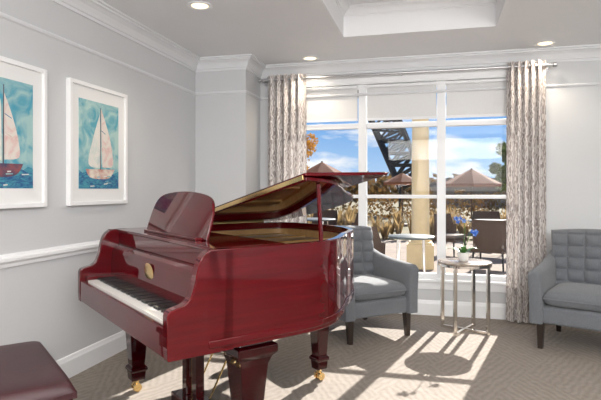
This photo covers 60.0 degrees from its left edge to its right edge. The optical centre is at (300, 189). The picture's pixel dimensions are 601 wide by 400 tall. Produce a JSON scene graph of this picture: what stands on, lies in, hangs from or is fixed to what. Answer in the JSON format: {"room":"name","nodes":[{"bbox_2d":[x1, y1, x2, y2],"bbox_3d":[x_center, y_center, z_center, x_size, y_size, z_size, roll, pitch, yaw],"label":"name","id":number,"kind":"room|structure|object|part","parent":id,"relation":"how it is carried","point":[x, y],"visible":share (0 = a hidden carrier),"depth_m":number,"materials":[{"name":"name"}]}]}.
{"room":"music room","nodes":[
{"label":"music room","id":0,"kind":"room"},
{"bbox_2d":[0,0,194,360],"bbox_3d":[-2.091,-0.040,1.643,0.160,2.580,8.880,0,0,14],"label":"wall","id":1,"kind":"structure","parent":0,"point":[39,301],"depth_m":3.51,"materials":[{"name":"paint"}]},
{"bbox_2d":[0,56,46,208],"bbox_3d":[-1.670,-0.320,2.909,0.035,0.850,0.670,0,0,14],"label":"sailboat painting","id":2,"kind":"object","parent":1,"relation":"attached to","point":[23,86],"visible":1,"depth_m":3.05,"materials":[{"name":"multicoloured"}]},
{"bbox_2d":[0,240,99,268],"bbox_3d":[-1.734,0.403,1.553,0.575,0.075,8.560,0,0,14],"label":"trim","id":3,"kind":"structure","parent":1,"relation":"attached to","point":[32,256],"depth_m":3.24,"materials":[{"name":"white wood"}]},
{"bbox_2d":[56,330,126,377],"bbox_3d":[-1.741,1.175,1.555,0.561,0.150,8.560,0,0,14],"label":"baseboard","id":4,"kind":"structure","parent":1,"relation":"attached to","point":[75,363],"depth_m":3.69,"materials":[{"name":"white wood"}]},
{"bbox_2d":[66,77,127,205],"bbox_3d":[-1.454,-0.320,3.762,0.035,0.850,0.670,0,0,14],"label":"sailboat painting","id":5,"kind":"object","parent":1,"relation":"attached to","point":[96,116],"visible":1,"depth_m":3.70,"materials":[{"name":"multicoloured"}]},
{"bbox_2d":[0,12,600,100],"bbox_3d":[1.162,-0.985,0.820,6.550,0.030,8.560,0,0,14],"label":"rail","id":6,"kind":"object","parent":1,"relation":"attached to","point":[2,15],"visible":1,"depth_m":4.89,"materials":[{"name":"paint"}]},
{"bbox_2d":[51,0,600,78],"bbox_3d":[1.162,-1.268,0.820,6.550,0.125,8.560,0,0,14],"label":"crown molding","id":7,"kind":"structure","parent":1,"relation":"attached to","point":[99,12],"depth_m":5.03,"materials":[{"name":"paint"}]},
{"bbox_2d":[69,313,600,399],"bbox_3d":[1.162,1.300,0.820,6.870,0.100,8.880,0,0,14],"label":"floor","id":8,"kind":"structure","parent":0,"point":[381,363],"depth_m":3.66,"materials":[{"name":"carpet"}]},
{"bbox_2d":[0,341,76,399],"bbox_3d":[-1.235,0.995,2.220,0.360,0.510,0.750,0,0,-36],"label":"piano bench","id":9,"kind":"object","parent":8,"relation":"on","point":[28,371],"visible":1,"depth_m":2.07,"materials":[{"name":"leather"}]},
{"bbox_2d":[78,172,387,399],"bbox_3d":[-0.314,0.576,3.115,1.593,1.348,1.471,0,0,-36],"label":"grand piano","id":10,"kind":"object","parent":8,"relation":"on","point":[202,278],"visible":1,"depth_m":2.56,"materials":[{"name":"red wood"}]},
{"bbox_3d":[-0.241,0.645,3.163,1.407,0.030,1.462,0,0,-36],"label":"molding","id":11,"kind":"part","parent":10,"relation":"part of","materials":[{"name":"brown wood"}]},
{"bbox_3d":[-0.039,0.090,3.331,0.893,0.020,1.472,0,-11,-36],"label":"lid","id":12,"kind":"part","parent":10,"relation":"part of","materials":[{"name":"brown wood"}]},
{"bbox_2d":[335,225,418,344],"bbox_3d":[0.510,0.792,4.630,0.760,0.915,0.765,0,0,-27],"label":"armchair","id":13,"kind":"object","parent":8,"relation":"on","point":[384,284],"visible":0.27,"depth_m":4.43,"materials":[{"name":"grey fabric"}]},
{"bbox_3d":[0.230,0.790,4.464,0.112,0.519,0.725,0,0,-27],"label":"arm","id":14,"kind":"part","parent":13,"relation":"part of","materials":[{"name":"grey fabric"}]},
{"bbox_2d":[354,274,405,300],"bbox_3d":[0.547,0.840,4.556,0.536,0.145,0.570,0,0,-27],"label":"seat cushion","id":15,"kind":"object","parent":13,"relation":"on","point":[367,287],"depth_m":4.37,"materials":[{"name":"grey fabric"}]},
{"bbox_3d":[0.524,0.983,4.601,0.600,0.135,0.630,0,0,-27],"label":"seat","id":16,"kind":"part","parent":13,"relation":"part of","materials":[{"name":"grey fabric"}]},
{"bbox_3d":[0.807,0.790,4.759,0.112,0.519,0.725,0,0,-27],"label":"arm","id":17,"kind":"part","parent":13,"relation":"part of","materials":[{"name":"grey fabric"}]},
{"bbox_2d":[438,258,492,335],"bbox_3d":[1.456,0.940,4.614,0.464,0.621,0.464,0,0,-6],"label":"side table","id":18,"kind":"object","parent":8,"relation":"on","point":[472,263],"visible":1,"depth_m":4.51,"materials":[{"name":"metal"}]},
{"bbox_2d":[448,216,478,260],"bbox_3d":[1.428,0.427,4.631,0.230,0.403,0.260,0,0,-40],"label":"potted orchid","id":19,"kind":"object","parent":18,"relation":"on","point":[463,255],"visible":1,"depth_m":4.60,"materials":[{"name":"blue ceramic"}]},
{"bbox_3d":[1.449,0.592,4.626,0.110,0.074,0.110,0,0,14],"label":"pot","id":20,"kind":"part","parent":19,"relation":"part of","materials":[{"name":"white ceramic"}]},
{"bbox_2d":[528,229,600,348],"bbox_3d":[2.327,0.792,4.193,0.760,0.915,0.765,0,0,38],"label":"armchair","id":21,"kind":"object","parent":8,"relation":"on","point":[564,289],"visible":1,"depth_m":4.15,"materials":[{"name":"grey fabric"}]},
{"bbox_3d":[2.058,0.790,4.375,0.112,0.519,0.725,0,0,38],"label":"arm","id":22,"kind":"part","parent":21,"relation":"part of","materials":[{"name":"grey fabric"}]},
{"bbox_2d":[542,282,600,311],"bbox_3d":[2.276,0.840,4.128,0.536,0.145,0.570,0,0,38],"label":"seat cushion","id":23,"kind":"object","parent":21,"relation":"on","point":[556,296],"depth_m":4.01,"materials":[{"name":"grey fabric"}]},
{"bbox_3d":[2.307,0.983,4.168,0.600,0.135,0.630,0,0,38],"label":"seat","id":24,"kind":"part","parent":21,"relation":"part of","materials":[{"name":"grey fabric"}]},
{"bbox_2d":[101,0,600,64],"bbox_3d":[1.162,-1.495,0.820,6.870,0.330,8.880,0,0,14],"label":"ceiling","id":25,"kind":"structure","parent":0,"point":[273,31],"depth_m":4.34,"materials":[{"name":"paint"}]},
{"bbox_2d":[187,1,212,10],"bbox_3d":[-0.724,-1.325,3.742,0.184,0.009,0.184,0,0,14],"label":"recessed light","id":26,"kind":"object","parent":25,"relation":"in","point":[195,5],"visible":1,"depth_m":3.74,"materials":[{"name":"beige"}]},
{"bbox_2d":[301,56,318,60],"bbox_3d":[0.097,-1.325,5.236,0.184,0.009,0.184,0,0,14],"label":"recessed light","id":27,"kind":"object","parent":25,"relation":"in","point":[305,58],"visible":1,"depth_m":5.24,"materials":[{"name":"beige"}]},
{"bbox_2d":[335,0,496,16],"bbox_3d":[0.700,-1.542,3.268,1.247,0.075,2.280,0,0,14],"label":"crown molding","id":28,"kind":"structure","parent":25,"relation":"attached to","point":[347,10],"depth_m":4.36,"materials":[{"name":"paint"}]},
{"bbox_2d":[534,40,555,46],"bbox_3d":[2.211,-1.325,4.701,0.184,0.009,0.184,0,0,14],"label":"recessed light","id":29,"kind":"object","parent":25,"relation":"in","point":[546,42],"visible":1,"depth_m":4.71,"materials":[{"name":"beige"}]},
{"bbox_2d":[195,60,600,303],"bbox_3d":[2.175,-0.040,4.824,6.550,2.580,0.620,0,0,14],"label":"wall","id":30,"kind":"structure","parent":0,"point":[231,130],"depth_m":5.06,"materials":[{"name":"paint"}]},
{"bbox_2d":[306,85,357,122],"bbox_3d":[0.253,-0.899,5.466,0.696,0.367,0.037,0,0,14],"label":"roller shade","id":31,"kind":"object","parent":30,"relation":"attached to","point":[331,109],"visible":0.62,"depth_m":5.45,"materials":[{"name":"fabric"}]},
{"bbox_2d":[367,81,435,120],"bbox_3d":[1.020,-0.899,5.272,0.694,0.367,0.037,0,0,14],"label":"roller shade","id":32,"kind":"object","parent":30,"relation":"attached to","point":[421,105],"visible":1,"depth_m":5.28,"materials":[{"name":"fabric"}]},
{"bbox_2d":[306,68,506,292],"bbox_3d":[1.015,-0.095,5.276,2.540,2.170,0.052,0,0,14],"label":"window frame","id":33,"kind":"structure","parent":30,"relation":"attached to","point":[489,72],"depth_m":5.19,"materials":[{"name":"white wood"}]},
{"bbox_2d":[258,62,557,85],"bbox_3d":[0.974,-1.160,5.206,2.910,0.080,0.149,0,0,14],"label":"curtain rod","id":34,"kind":"object","parent":30,"relation":"attached to","point":[554,64],"visible":0.87,"depth_m":5.12,"materials":[{"name":"silver metal"}]},
{"bbox_2d":[267,73,306,222],"bbox_3d":[-0.143,0.017,5.435,0.438,2.443,0.093,0,0,16],"label":"curtain","id":35,"kind":"object","parent":34,"relation":"hanging from","point":[287,138],"visible":0.57,"depth_m":5.42,"materials":[{"name":"fabric"}]},
{"bbox_2d":[506,60,545,322],"bbox_3d":[2.113,0.017,4.865,0.352,2.443,0.099,0,0,14],"label":"curtain","id":36,"kind":"object","parent":34,"relation":"hanging from","point":[526,86],"visible":0.9,"depth_m":4.87,"materials":[{"name":"fabric"}]},
{"bbox_2d":[398,299,505,319],"bbox_3d":[2.482,1.175,4.893,5.988,0.150,0.016,0,0,14],"label":"baseboard","id":37,"kind":"structure","parent":30,"relation":"attached to","point":[425,307],"depth_m":5.11,"materials":[{"name":"white wood"}]},
{"bbox_2d":[418,278,505,285],"bbox_3d":[1.014,0.901,5.270,2.560,0.027,0.105,0,0,14],"label":"sill","id":38,"kind":"structure","parent":30,"relation":"attached to","point":[482,282],"depth_m":5.10,"materials":[{"name":"white wood"}]},
{"bbox_2d":[446,78,506,117],"bbox_3d":[1.782,-0.899,5.080,0.686,0.367,0.037,0,0,14],"label":"roller shade","id":39,"kind":"object","parent":30,"relation":"attached to","point":[489,103],"visible":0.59,"depth_m":5.10,"materials":[{"name":"fabric"}]},
{"label":"outside","id":40,"kind":"structure","parent":0,"visible":0},
{"bbox_2d":[308,199,504,241],"bbox_3d":[15.258,1.460,60.299,120.000,0.120,95.600,0,0,14],"label":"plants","id":41,"kind":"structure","parent":40,"point":[405,230],"depth_m":30.98,"materials":[{"name":"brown plant"}]},
{"bbox_2d":[306,133,318,169],"bbox_3d":[-0.504,-0.862,27.606,2.620,4.535,2.861,0,0,14],"label":"tree","id":42,"kind":"object","parent":41,"relation":"on","point":[310,146],"visible":0.1,"depth_m":28.03,"materials":[{"name":"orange plant"}]},
{"bbox_2d":[307,161,340,171],"bbox_3d":[0.756,0.179,18.273,1.395,2.382,1.395,0,0,38],"label":"patio umbrella","id":43,"kind":"object","parent":41,"relation":"on","point":[321,167],"visible":0.27,"depth_m":17.89,"materials":[{"name":"fabric"}]},
{"bbox_2d":[368,120,411,208],"bbox_3d":[4.818,-3.426,30.552,4.833,9.592,1.912,0,0,14],"label":"trestle","id":44,"kind":"object","parent":41,"relation":"on","point":[381,140],"visible":0.34,"depth_m":29.56,"materials":[{"name":"black metal"}]},
{"bbox_2d":[384,172,411,225],"bbox_3d":[3.943,0.337,20.148,1.339,2.066,1.339,0,0,38],"label":"patio umbrella","id":45,"kind":"object","parent":41,"relation":"on","point":[402,179],"visible":0.73,"depth_m":19.80,"materials":[{"name":"fabric"}]},
{"bbox_2d":[344,171,458,200],"bbox_3d":[18.637,0.248,67.519,109.165,6.065,13.694,0,0,14],"label":"treeline","id":46,"kind":"object","parent":41,"relation":"on","point":[378,187],"visible":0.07,"depth_m":66.23,"materials":[{"name":"orange plant"}]},
{"bbox_2d":[307,204,505,239],"bbox_3d":[3.543,0.902,15.000,15.932,0.997,2.254,0,0,14],"label":"ornamental grasses","id":47,"kind":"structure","parent":41,"relation":"on","point":[348,216],"depth_m":14.88,"materials":[{"name":"beige plant"}]},
{"bbox_2d":[308,188,505,220],"bbox_3d":[6.365,0.710,22.715,33.139,1.683,2.298,0,0,14],"label":"shrubs","id":48,"kind":"object","parent":41,"relation":"on","point":[478,201],"visible":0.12,"depth_m":22.75,"materials":[{"name":"orange plant"}]},
{"bbox_2d":[429,178,505,206],"bbox_3d":[15.898,0.200,46.522,9.000,2.400,6.800,0,0,14],"label":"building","id":49,"kind":"structure","parent":41,"relation":"on","point":[449,190],"depth_m":43.85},
{"bbox_2d":[446,168,501,227],"bbox_3d":[6.263,0.281,19.046,1.953,2.178,1.953,0,0,-7],"label":"patio umbrella","id":50,"kind":"object","parent":41,"relation":"on","point":[471,178],"visible":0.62,"depth_m":18.51,"materials":[{"name":"fabric"}]},
{"bbox_2d":[488,141,505,191],"bbox_3d":[11.051,-0.622,26.421,2.826,4.055,3.092,0,0,14],"label":"tree","id":51,"kind":"object","parent":41,"relation":"on","point":[495,168],"visible":0.2,"depth_m":26.59,"materials":[{"name":"green plant"}]},
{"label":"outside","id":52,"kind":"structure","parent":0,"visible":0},
{"bbox_2d":[381,240,505,274],"bbox_3d":[2.443,1.420,9.656,28.000,0.100,8.880,0,0,14],"label":"ground","id":53,"kind":"structure","parent":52,"point":[391,245],"depth_m":10.88,"materials":[{"name":"beige concrete"}]},
{"bbox_2d":[307,218,335,224],"bbox_3d":[0.300,1.010,11.786,1.000,0.721,1.000,0,0,14],"label":"patio table","id":54,"kind":"object","parent":53,"relation":"on","point":[308,219],"visible":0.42,"depth_m":11.46,"materials":[{"name":"silver metal"}]},
{"bbox_2d":[312,210,337,224],"bbox_3d":[0.599,0.941,12.966,0.660,0.861,0.594,0,0,14],"label":"patio chair","id":55,"kind":"object","parent":53,"relation":"on","point":[326,213],"visible":0.25,"depth_m":13.16,"materials":[{"name":"wicker"}]},
{"bbox_2d":[352,213,357,225],"bbox_3d":[1.141,0.941,11.370,0.594,0.861,0.660,0,0,4],"label":"patio chair","id":56,"kind":"object","parent":53,"relation":"on","point":[356,219],"visible":0.1,"depth_m":11.09,"materials":[{"name":"wicker"}]},
{"bbox_2d":[371,227,385,253],"bbox_3d":[0.937,0.941,6.941,0.594,0.861,0.660,0,0,44],"label":"patio chair","id":57,"kind":"object","parent":53,"relation":"on","point":[377,244],"visible":0.07,"depth_m":7.19,"materials":[{"name":"wicker"}]},
{"bbox_2d":[388,234,434,271],"bbox_3d":[1.313,0.955,6.166,0.540,0.830,0.540,0,0,14],"label":"patio table","id":58,"kind":"object","parent":53,"relation":"on","point":[399,237],"visible":0.59,"depth_m":6.04,"materials":[{"name":"silver metal"}]},
{"bbox_2d":[407,240,433,269],"bbox_3d":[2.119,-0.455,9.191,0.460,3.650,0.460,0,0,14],"label":"plinth","id":59,"kind":"object","parent":53,"relation":"on","point":[414,249],"visible":0.58,"depth_m":8.97,"materials":[{"name":"paint"}]},
{"bbox_2d":[411,119,429,241],"bbox_3d":[2.119,-0.630,9.191,0.340,3.100,0.340,0,0,14],"label":"shaft","id":60,"kind":"object","parent":53,"relation":"on","point":[420,135],"visible":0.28,"depth_m":9.06,"materials":[{"name":"paint"}]},
{"bbox_2d":[431,213,467,256],"bbox_3d":[3.124,0.941,10.977,0.594,0.861,0.660,0,0,44],"label":"patio chair","id":61,"kind":"object","parent":53,"relation":"on","point":[451,236],"visible":0.54,"depth_m":10.90,"materials":[{"name":"wicker"}]},
{"bbox_2d":[435,233,465,238],"bbox_3d":[3.161,0.965,10.941,0.470,0.070,0.500,0,0,44],"label":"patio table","id":62,"kind":"object","parent":61,"relation":"on","point":[448,235],"depth_m":10.76,"materials":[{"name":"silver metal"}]},
{"bbox_2d":[468,219,502,254],"bbox_3d":[4.106,1.010,11.133,1.000,0.721,1.000,0,0,14],"label":"patio table","id":63,"kind":"object","parent":53,"relation":"on","point":[470,220],"visible":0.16,"depth_m":11.46,"materials":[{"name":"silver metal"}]},
{"bbox_2d":[472,211,499,218],"bbox_3d":[4.405,0.941,12.312,0.660,0.861,0.594,0,0,14],"label":"patio chair","id":64,"kind":"object","parent":53,"relation":"on","point":[476,214],"visible":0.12,"depth_m":12.53,"materials":[{"name":"wicker"}]},
{"bbox_2d":[471,219,505,271],"bbox_3d":[3.315,0.941,9.047,0.660,0.861,0.594,0,0,34],"label":"patio chair","id":65,"kind":"object","parent":53,"relation":"on","point":[491,236],"visible":0.8,"depth_m":8.79,"materials":[{"name":"wicker"}]}
]}

